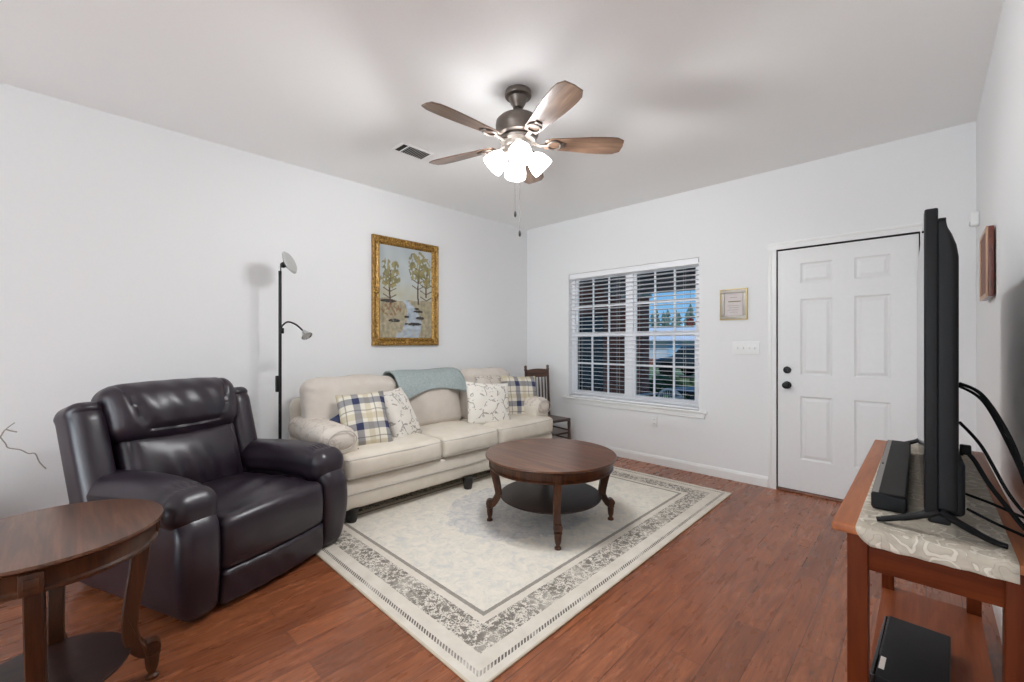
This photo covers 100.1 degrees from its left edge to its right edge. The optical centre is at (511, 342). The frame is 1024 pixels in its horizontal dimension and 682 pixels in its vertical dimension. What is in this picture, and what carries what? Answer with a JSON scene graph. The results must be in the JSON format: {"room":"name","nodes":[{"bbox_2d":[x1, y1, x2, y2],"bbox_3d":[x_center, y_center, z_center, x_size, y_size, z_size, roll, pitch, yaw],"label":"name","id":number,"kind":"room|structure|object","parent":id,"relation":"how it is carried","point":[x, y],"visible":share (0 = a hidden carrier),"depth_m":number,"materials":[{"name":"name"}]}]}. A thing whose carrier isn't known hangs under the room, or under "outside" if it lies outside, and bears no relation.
{"room":"living room","nodes":[
{"label":"living room","id":0,"kind":"room"},
{"bbox_2d":[0,422,46,468],"bbox_3d":[-2.821,0.854,2.289,0.240,0.805,0.456,0,0,44],"label":"branch","id":1,"kind":"object","parent":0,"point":[7,429],"visible":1,"depth_m":2.42,"materials":[{"name":"wood"}]},
{"bbox_2d":[0,83,526,518],"bbox_3d":[-3.403,-0.112,2.047,0.150,2.736,10.520,0,0,44],"label":"wall","id":2,"kind":"structure","parent":0,"point":[132,251],"depth_m":3.06,"materials":[{"name":"paint"}]},
{"bbox_2d":[371,234,438,345],"bbox_3d":[-1.055,-0.499,4.336,0.050,1.060,0.761,0,0,44],"label":"framed painting","id":3,"kind":"object","parent":2,"relation":"attached to","point":[404,273],"visible":1,"depth_m":4.32,"materials":[{"name":"gold metal"}]},
{"bbox_2d":[0,456,1001,681],"bbox_3d":[-1.897,1.306,0.593,4.336,0.100,10.520,0,0,44],"label":"floor","id":4,"kind":"structure","parent":0,"point":[755,589],"depth_m":1.93,"materials":[{"name":"brown wood"}]},
{"bbox_2d":[0,499,163,681],"bbox_3d":[-1.550,0.944,1.432,0.604,0.625,0.604,0,0,44],"label":"end table","id":5,"kind":"object","parent":4,"relation":"on","point":[51,549],"visible":1,"depth_m":1.45,"materials":[{"name":"brown wood"}]},
{"bbox_2d":[0,632,131,681],"bbox_3d":[-1.550,1.114,1.432,0.423,0.016,0.423,0,0,44],"label":"shelf","id":6,"kind":"object","parent":5,"relation":"attached to","point":[95,656],"depth_m":1.50,"materials":[{"name":"brown wood"}]},
{"bbox_2d":[53,377,347,621],"bbox_3d":[-1.710,0.734,2.470,1.108,1.028,1.041,0,0,22],"label":"recliner","id":7,"kind":"object","parent":4,"relation":"on","point":[242,510],"visible":0.92,"depth_m":2.24,"materials":[{"name":"leather"}]},
{"bbox_2d":[91,377,236,444],"bbox_3d":[-2.009,0.404,2.552,0.293,0.368,0.710,0,0,22],"label":"pillow","id":8,"kind":"object","parent":7,"relation":"on","point":[186,411],"depth_m":2.42,"materials":[{"name":"leather"}]},
{"bbox_2d":[112,423,242,483],"bbox_3d":[-1.922,0.702,2.517,0.267,0.402,0.624,0,0,22],"label":"lumbar cushion","id":9,"kind":"object","parent":7,"relation":"on","point":[203,453],"depth_m":2.45,"materials":[{"name":"leather"}]},
{"bbox_2d":[275,252,311,438],"bbox_3d":[-1.727,0.283,3.250,0.353,1.946,0.260,0,0,29],"label":"floor lamp","id":10,"kind":"object","parent":4,"relation":"on","point":[288,262],"visible":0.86,"depth_m":3.26,"materials":[{"name":"black metal"}]},
{"bbox_2d":[282,252,296,272],"bbox_3d":[-1.694,-0.608,3.272,0.071,0.160,0.172,0,0,0],"label":"diffuser","id":11,"kind":"object","parent":10,"relation":"attached to","point":[288,262],"depth_m":3.25,"materials":[{"name":"white plastic"}]},
{"bbox_2d":[302,333,310,338],"bbox_3d":[-1.562,-0.054,3.261,0.055,0.052,0.070,0,0,44],"label":"diffuser","id":12,"kind":"object","parent":10,"relation":"attached to","point":[304,335],"depth_m":3.25,"materials":[{"name":"white plastic"}]},
{"bbox_2d":[288,367,552,522],"bbox_3d":[-0.674,0.767,3.997,0.993,0.979,2.447,0,0,44],"label":"sofa","id":13,"kind":"object","parent":4,"relation":"on","point":[448,447],"visible":0.62,"depth_m":3.44,"materials":[{"name":"fabric"}]},
{"bbox_2d":[330,414,340,423],"bbox_3d":[-1.248,0.656,3.365,0.163,0.389,0.406,0,0,28],"label":"throw pillow","id":14,"kind":"object","parent":13,"relation":"on","point":[336,418],"visible":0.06,"depth_m":3.25,"materials":[{"name":"blue fabric"}]},
{"bbox_2d":[299,374,396,419],"bbox_3d":[-1.331,0.539,3.615,0.296,0.524,0.815,0,0,44],"label":"cushion","id":15,"kind":"object","parent":13,"relation":"on","point":[317,401],"depth_m":3.40,"materials":[{"name":"beige fabric"}]},
{"bbox_2d":[335,391,392,445],"bbox_3d":[-1.142,0.606,3.325,0.379,0.421,0.308,0,0,-34],"label":"throw pillow","id":16,"kind":"object","parent":13,"relation":"on","point":[366,414],"visible":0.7,"depth_m":3.27,"materials":[{"name":"fabric"}]},
{"bbox_2d":[342,433,441,479],"bbox_3d":[-1.054,0.848,3.387,0.650,0.196,0.812,0,0,44],"label":"seat cushion","id":17,"kind":"object","parent":13,"relation":"on","point":[415,450],"depth_m":3.15,"materials":[{"name":"fabric"}]},
{"bbox_2d":[383,387,420,436],"bbox_3d":[-0.953,0.606,3.608,0.263,0.424,0.358,0,0,22],"label":"throw pillow","id":18,"kind":"object","parent":13,"relation":"on","point":[402,419],"visible":0.65,"depth_m":3.53,"materials":[{"name":"fabric"}]},
{"bbox_2d":[382,367,466,398],"bbox_3d":[-0.832,0.393,4.171,0.380,0.265,0.770,0,0,44],"label":"throw blanket","id":19,"kind":"object","parent":13,"relation":"on","point":[413,383],"visible":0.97,"depth_m":4.07,"materials":[{"name":"teal fabric"}]},
{"bbox_2d":[393,378,461,425],"bbox_3d":[-0.801,0.540,4.163,0.298,0.523,0.690,0,0,44],"label":"cushion","id":20,"kind":"object","parent":13,"relation":"on","point":[430,407],"depth_m":4.07,"materials":[{"name":"beige fabric"}]},
{"bbox_2d":[420,420,497,456],"bbox_3d":[-0.550,0.848,3.909,0.650,0.196,0.629,0,0,44],"label":"seat cushion","id":21,"kind":"object","parent":13,"relation":"on","point":[458,438],"depth_m":3.72,"materials":[{"name":"fabric"}]},
{"bbox_2d":[459,367,509,418],"bbox_3d":[-0.289,0.541,4.694,0.298,0.520,0.765,0,0,44],"label":"cushion","id":22,"kind":"object","parent":13,"relation":"on","point":[469,373],"depth_m":4.49,"materials":[{"name":"beige fabric"}]},
{"bbox_2d":[466,382,509,424],"bbox_3d":[-0.232,0.608,4.227,0.492,0.450,0.214,0,0,-27],"label":"throw pillow","id":23,"kind":"object","parent":13,"relation":"on","point":[487,403],"visible":0.82,"depth_m":4.16,"materials":[{"name":"fabric"}]},
{"bbox_2d":[474,373,508,383],"bbox_3d":[-0.180,0.551,4.565,0.483,0.435,0.175,0,0,-40],"label":"throw pillow","id":24,"kind":"object","parent":13,"relation":"on","point":[489,379],"visible":0.26,"depth_m":4.52,"materials":[{"name":"beige fabric"}]},
{"bbox_2d":[460,414,552,443],"bbox_3d":[-0.053,0.848,4.424,0.650,0.195,0.796,0,0,44],"label":"seat cushion","id":25,"kind":"object","parent":13,"relation":"on","point":[519,426],"depth_m":4.21,"materials":[{"name":"fabric"}]},
{"bbox_2d":[501,375,536,413],"bbox_3d":[0.087,0.594,4.641,0.462,0.488,0.203,0,0,-27],"label":"throw pillow","id":26,"kind":"object","parent":13,"relation":"on","point":[519,388],"visible":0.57,"depth_m":4.58,"materials":[{"name":"fabric"}]},
{"bbox_2d":[316,466,731,681],"bbox_3d":[0.092,1.251,3.274,2.105,0.010,2.800,0,0,44],"label":"area rug","id":27,"kind":"object","parent":4,"relation":"on","point":[479,594],"visible":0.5,"depth_m":2.47,"materials":[{"name":"beige carpet"}]},
{"bbox_2d":[485,438,616,550],"bbox_3d":[0.269,1.010,3.013,0.910,0.473,0.910,0,0,44],"label":"coffee table","id":28,"kind":"object","parent":27,"relation":"on","point":[550,476],"visible":1,"depth_m":2.87,"materials":[{"name":"brown wood"}]},
{"bbox_2d":[500,481,601,514],"bbox_3d":[0.269,1.066,3.013,0.710,0.016,0.710,0,0,44],"label":"shelf","id":29,"kind":"object","parent":28,"relation":"attached to","point":[533,498],"depth_m":2.93,"materials":[{"name":"brown wood"}]},
{"bbox_2d":[524,364,570,438],"bbox_3d":[0.407,0.762,4.981,0.416,0.990,0.407,0,0,-37],"label":"wooden chair","id":30,"kind":"object","parent":4,"relation":"on","point":[538,373],"visible":0.46,"depth_m":5.10,"materials":[{"name":"brown wood"}]},
{"bbox_2d":[832,440,1023,681],"bbox_3d":[1.417,0.861,1.471,0.353,0.790,1.315,0,0,44],"label":"tv stand","id":31,"kind":"object","parent":4,"relation":"on","point":[970,659],"visible":0.57,"depth_m":1.11,"materials":[{"name":"brown wood"}]},
{"bbox_2d":[870,616,950,681],"bbox_3d":[1.371,1.100,1.470,0.430,0.073,0.182,0,0,-44],"label":"media box","id":32,"kind":"object","parent":31,"relation":"on","point":[905,651],"visible":0.94,"depth_m":1.46,"materials":[{"name":"black plastic"}]},
{"bbox_2d":[870,587,993,681],"bbox_3d":[1.438,1.146,1.477,0.311,0.020,1.209,0,0,44],"label":"shelf","id":33,"kind":"object","parent":31,"relation":"attached to","point":[970,659],"depth_m":1.73,"materials":[{"name":"brown wood"}]},
{"bbox_2d":[855,444,1019,584],"bbox_3d":[1.410,0.481,1.453,0.268,0.043,1.311,0,0,44],"label":"table runner","id":34,"kind":"object","parent":31,"relation":"on","point":[952,546],"visible":0.47,"depth_m":1.04,"materials":[{"name":"beige fabric"}]},
{"bbox_2d":[871,440,910,513],"bbox_3d":[1.326,0.436,1.486,0.074,0.046,0.880,0,0,43],"label":"soundbar","id":35,"kind":"object","parent":34,"relation":"on","point":[889,492],"visible":0.99,"depth_m":1.29,"materials":[{"name":"black plastic"}]},
{"bbox_2d":[872,440,891,491],"bbox_3d":[1.305,0.414,1.505,0.013,0.001,0.864,0,0,43],"label":"grille","id":36,"kind":"object","parent":35,"relation":"attached to","point":[882,477],"depth_m":1.38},
{"bbox_2d":[876,208,1008,548],"bbox_3d":[1.461,0.069,1.506,0.224,0.781,1.328,0,0,43],"label":"television","id":37,"kind":"object","parent":34,"relation":"on","point":[942,466],"visible":0.96,"depth_m":1.02,"materials":[{"name":"black plastic"}]},
{"bbox_2d":[959,444,1023,530],"bbox_3d":[1.108,0.752,0.923,0.048,0.996,0.303,0,0,11],"label":"power cable","id":38,"kind":"object","parent":37,"relation":"attached to","point":[964,449],"visible":1,"depth_m":1.02,"materials":[{"name":"black rubber"}]},
{"bbox_2d":[959,382,1023,479],"bbox_3d":[1.137,0.677,0.959,0.032,1.149,0.303,0,0,11],"label":"power cable","id":39,"kind":"object","parent":37,"relation":"attached to","point":[1000,420],"visible":1,"depth_m":1.01,"materials":[{"name":"black plastic"}]},
{"bbox_2d":[959,421,1023,514],"bbox_3d":[1.178,0.727,0.993,0.047,1.047,0.238,0,0,-4],"label":"power cable","id":40,"kind":"object","parent":37,"relation":"attached to","point":[970,433],"visible":0.99,"depth_m":1.03,"materials":[{"name":"black rubber"}]},
{"bbox_2d":[959,385,1023,483],"bbox_3d":[1.167,0.681,0.990,0.023,1.138,0.330,0,0,13],"label":"power cable","id":41,"kind":"object","parent":37,"relation":"attached to","point":[994,418],"visible":0.77,"depth_m":1.04,"materials":[{"name":"black plastic"}]},
{"bbox_2d":[965,493,1023,518],"bbox_3d":[1.256,0.829,1.067,0.040,0.843,0.221,0,0,-5],"label":"power cable","id":42,"kind":"object","parent":37,"relation":"attached to","point":[966,494],"visible":0.71,"depth_m":1.12,"materials":[{"name":"black rubber"}]},
{"bbox_2d":[966,508,1023,537],"bbox_3d":[1.172,0.837,0.980,0.038,0.828,0.241,0,0,4],"label":"power cable","id":43,"kind":"object","parent":37,"relation":"attached to","point":[967,509],"visible":1,"depth_m":1.05,"materials":[{"name":"black rubber"}]},
{"bbox_2d":[0,0,1002,229],"bbox_3d":[-1.897,-1.540,0.593,4.336,0.120,10.520,0,0,44],"label":"ceiling","id":44,"kind":"structure","parent":0,"point":[698,94],"depth_m":2.40,"materials":[{"name":"paint"}]},
{"bbox_2d":[391,142,433,160],"bbox_3d":[-0.769,-1.476,3.329,0.170,0.007,0.280,0,0,44],"label":"ceiling vent","id":45,"kind":"object","parent":44,"relation":"in","point":[406,149],"visible":1,"depth_m":3.33,"materials":[{"name":"metal"}]},
{"bbox_2d":[421,80,623,236],"bbox_3d":[0.006,-1.055,2.517,1.204,0.849,1.182,0,0,44],"label":"ceiling fan","id":46,"kind":"object","parent":44,"relation":"hanging from","point":[517,129],"visible":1,"depth_m":2.46,"materials":[{"name":"brown wood"}]},
{"bbox_2d":[527,121,975,476],"bbox_3d":[1.704,-0.112,4.325,4.036,2.736,0.150,0,0,44],"label":"wall","id":47,"kind":"structure","parent":0,"point":[730,226],"depth_m":3.90,"materials":[{"name":"paint"}]},
{"bbox_2d":[562,396,706,418],"bbox_3d":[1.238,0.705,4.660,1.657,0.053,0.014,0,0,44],"label":"trim","id":48,"kind":"structure","parent":47,"relation":"attached to","point":[592,403],"depth_m":4.55,"materials":[{"name":"white paint"}]},
{"bbox_2d":[572,266,698,406],"bbox_3d":[1.315,-0.083,4.741,1.547,1.477,0.070,0,0,44],"label":"window","id":49,"kind":"structure","parent":47,"relation":"in","point":[630,360],"depth_m":4.70,"materials":[{"name":"plastic"}]},
{"bbox_2d":[569,258,698,409],"bbox_3d":[1.267,-0.084,4.689,1.538,1.471,0.057,0,0,44],"label":"window blind","id":50,"kind":"object","parent":49,"relation":"attached to","point":[692,262],"visible":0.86,"depth_m":4.63,"materials":[{"name":"white plastic"}]},
{"bbox_2d":[651,415,657,426],"bbox_3d":[1.470,0.816,4.440,0.072,0.116,0.010,0,0,44],"label":"wall outlet","id":51,"kind":"object","parent":47,"relation":"attached to","point":[654,419],"visible":1,"depth_m":4.43,"materials":[{"name":"white paint"}]},
{"bbox_2d":[552,436,767,487],"bbox_3d":[1.206,1.211,4.691,2.810,0.090,0.014,0,0,44],"label":"baseboard","id":52,"kind":"structure","parent":47,"relation":"attached to","point":[749,478],"depth_m":4.15,"materials":[{"name":"white paint"}]},
{"bbox_2d":[720,288,747,319],"bbox_3d":[2.016,-0.346,3.907,0.230,0.280,0.017,0,0,44],"label":"framed certificate","id":53,"kind":"object","parent":47,"relation":"attached to","point":[733,302],"visible":1,"depth_m":3.90,"materials":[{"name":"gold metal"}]},
{"bbox_2d":[733,342,759,354],"bbox_3d":[2.094,0.055,3.832,0.211,0.107,0.018,0,0,44],"label":"light switch","id":54,"kind":"object","parent":47,"relation":"attached to","point":[745,348],"visible":1,"depth_m":3.82,"materials":[{"name":"white plastic"}]},
{"bbox_2d":[776,486,843,502],"bbox_3d":[2.626,1.247,3.407,0.897,0.018,0.130,0,0,44],"label":"threshold","id":55,"kind":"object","parent":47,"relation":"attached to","point":[777,487],"depth_m":3.51,"materials":[{"name":"brown wood"}]},
{"bbox_2d":[768,222,922,488],"bbox_3d":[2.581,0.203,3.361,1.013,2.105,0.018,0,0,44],"label":"trim","id":56,"kind":"structure","parent":47,"relation":"attached to","point":[916,227],"depth_m":3.68,"materials":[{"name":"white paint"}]},
{"bbox_2d":[777,234,918,498],"bbox_3d":[2.587,0.227,3.365,0.898,2.010,0.111,0,0,44],"label":"door","id":57,"kind":"structure","parent":47,"relation":"in","point":[847,367],"depth_m":3.37,"materials":[{"name":"white paint"}]},
{"bbox_2d":[976,0,1023,522],"bbox_3d":[-0.391,-0.112,-0.860,0.150,2.736,10.520,0,0,44],"label":"wall","id":58,"kind":"structure","parent":0,"point":[1000,117],"depth_m":1.86,"materials":[{"name":"paint"}]},
{"bbox_2d":[969,211,979,226],"bbox_3d":[2.921,-0.779,2.712,0.044,0.090,0.060,0,0,44],"label":"sensor","id":59,"kind":"object","parent":58,"relation":"attached to","point":[975,215],"visible":1,"depth_m":2.69,"materials":[{"name":"white paint"}]},
{"bbox_2d":[980,225,993,300],"bbox_3d":[2.423,-0.392,2.186,0.036,0.340,0.350,0,0,44],"label":"wall plaque","id":60,"kind":"object","parent":58,"relation":"attached to","point":[987,237],"visible":1,"depth_m":2.07,"materials":[{"name":"brown wood"}]},
{"bbox_2d":[981,233,985,295],"bbox_3d":[2.414,-0.392,2.194,0.003,0.300,0.310,0,0,44],"label":"picture","id":61,"kind":"object","parent":60,"relation":"attached to","point":[983,237],"depth_m":2.21},
{"bbox_2d":[992,605,1001,641],"bbox_3d":[-0.450,1.211,-0.803,0.014,0.090,10.220,0,0,44],"label":"baseboard","id":62,"kind":"structure","parent":58,"relation":"attached to","point":[997,610],"depth_m":1.87,"materials":[{"name":"white paint"}]},
{"label":"outside","id":63,"kind":"structure","parent":0,"visible":0},
{"bbox_2d":[649,367,694,400],"bbox_3d":[23.299,1.576,45.749,90.000,0.280,81.800,0,0,44],"label":"lawn","id":64,"kind":"structure","parent":63,"point":[680,373],"depth_m":18.60,"materials":[{"name":"green plant"}]},
{"bbox_2d":[649,313,653,326],"bbox_3d":[13.932,-0.780,42.173,1.448,4.392,1.634,0,0,-34],"label":"conifer","id":65,"kind":"object","parent":64,"relation":"on","point":[652,316],"visible":0.18,"depth_m":42.14,"materials":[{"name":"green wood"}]},
{"bbox_2d":[656,310,660,327],"bbox_3d":[14.890,-1.030,44.204,1.596,4.892,1.550,0,0,2],"label":"conifer","id":66,"kind":"object","parent":64,"relation":"on","point":[657,315],"visible":0.2,"depth_m":44.07,"materials":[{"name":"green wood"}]},
{"bbox_2d":[659,311,667,327],"bbox_3d":[14.755,-0.797,41.462,1.456,4.426,1.628,0,0,28],"label":"conifer","id":67,"kind":"object","parent":64,"relation":"on","point":[663,315],"visible":0.3,"depth_m":41.35,"materials":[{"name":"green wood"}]},
{"bbox_2d":[665,310,671,327],"bbox_3d":[15.719,-0.991,43.545,1.847,4.814,1.617,0,0,-25],"label":"conifer","id":68,"kind":"object","parent":64,"relation":"on","point":[667,315],"visible":0.23,"depth_m":43.30,"materials":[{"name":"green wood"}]},
{"bbox_2d":[649,374,691,399],"bbox_3d":[3.501,1.101,9.974,1.238,0.786,1.147,0,0,44],"label":"shrub","id":69,"kind":"object","parent":64,"relation":"on","point":[665,380],"visible":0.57,"depth_m":9.68,"materials":[{"name":"green plant"}]},
{"bbox_2d":[649,327,695,364],"bbox_3d":[9.621,0.241,27.332,9.200,2.350,6.000,0,0,24],"label":"neighbor house","id":70,"kind":"structure","parent":64,"relation":"on","point":[659,339],"depth_m":24.97,"materials":[{"name":"white"}]},
{"bbox_2d":[656,346,694,376],"bbox_3d":[7.632,0.776,16.947,1.680,1.280,3.850,0,0,-34],"label":"parked car","id":71,"kind":"object","parent":64,"relation":"on","point":[678,357],"visible":0.26,"depth_m":17.11,"materials":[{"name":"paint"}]},
{"bbox_2d":[670,311,680,327],"bbox_3d":[15.483,-0.986,40.535,1.639,4.804,1.627,0,0,31],"label":"conifer","id":72,"kind":"object","parent":64,"relation":"on","point":[677,319],"visible":0.23,"depth_m":40.53,"materials":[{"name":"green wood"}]},
{"bbox_2d":[684,309,688,325],"bbox_3d":[16.284,-0.826,39.984,1.511,4.484,1.469,0,0,36],"label":"conifer","id":73,"kind":"object","parent":64,"relation":"on","point":[686,314],"visible":0.16,"depth_m":39.82,"materials":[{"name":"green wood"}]},
{"bbox_2d":[684,376,694,396],"bbox_3d":[4.460,1.092,10.113,1.067,0.684,1.043,0,0,44],"label":"shrub","id":74,"kind":"object","parent":64,"relation":"on","point":[691,384],"visible":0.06,"depth_m":10.08,"materials":[{"name":"green plant"}]},
{"bbox_2d":[684,304,694,324],"bbox_3d":[17.450,-1.200,41.808,1.923,5.232,1.966,0,0,45],"label":"conifer","id":75,"kind":"object","parent":64,"relation":"on","point":[689,309],"visible":0.26,"depth_m":41.69,"materials":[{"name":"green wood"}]},
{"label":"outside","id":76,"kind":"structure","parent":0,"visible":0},
{"bbox_2d":[580,268,695,285],"bbox_3d":[1.613,-1.284,7.073,10.500,0.080,3.680,0,0,44],"label":"ceiling","id":77,"kind":"structure","parent":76,"point":[687,268],"depth_m":8.11,"materials":[{"name":"white paint"}]},
{"bbox_2d":[686,318,694,325],"bbox_3d":[2.678,-0.740,6.448,0.138,1.009,0.032,0,0,0],"label":"hanging ornament","id":78,"kind":"object","parent":77,"relation":"hanging from","point":[689,319],"visible":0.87,"depth_m":6.44,"materials":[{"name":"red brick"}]},
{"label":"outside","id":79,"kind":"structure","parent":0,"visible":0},
{"bbox_3d":[1.665,1.466,7.127,10.500,0.100,3.830,0,0,44],"label":"floor","id":80,"kind":"structure","parent":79,"visible":0},
{"bbox_2d":[580,283,622,393],"bbox_3d":[0.699,0.086,10.373,4.600,2.660,0.200,0,0,44],"label":"wall","id":81,"kind":"structure","parent":80,"relation":"on","point":[617,382],"depth_m":8.91,"materials":[{"name":"red brick"}]},
{"bbox_2d":[578,315,602,391],"bbox_3d":[1.476,0.256,9.630,1.450,1.700,0.090,0,0,44],"label":"window","id":82,"kind":"structure","parent":81,"relation":"in","point":[585,349],"depth_m":9.41,"materials":[{"name":"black glass"}]},
{"bbox_2d":[621,294,651,395],"bbox_3d":[2.491,0.226,8.602,0.460,2.380,0.420,0,0,44],"label":"brick column","id":83,"kind":"structure","parent":80,"relation":"on","point":[641,353],"depth_m":8.42,"materials":[{"name":"brick"}]},
{"bbox_2d":[604,273,695,295],"bbox_3d":[4.294,-1.104,6.870,6.360,0.280,0.250,0,0,44],"label":"beam","id":84,"kind":"structure","parent":83,"relation":"on","point":[687,277],"depth_m":8.17,"materials":[{"name":"paint"}]},
{"bbox_2d":[637,388,682,398],"bbox_3d":[2.347,1.074,6.829,0.540,0.676,0.612,0,0,-26],"label":"patio chair","id":85,"kind":"object","parent":80,"relation":"on","point":[679,396],"visible":0.19,"depth_m":6.97,"materials":[{"name":"white metal"}]},
{"bbox_2d":[672,387,694,397],"bbox_3d":[3.077,1.093,7.106,0.880,0.635,0.880,0,0,44],"label":"patio table","id":86,"kind":"object","parent":80,"relation":"on","point":[679,389],"visible":0.16,"depth_m":7.07,"materials":[{"name":"black metal"}]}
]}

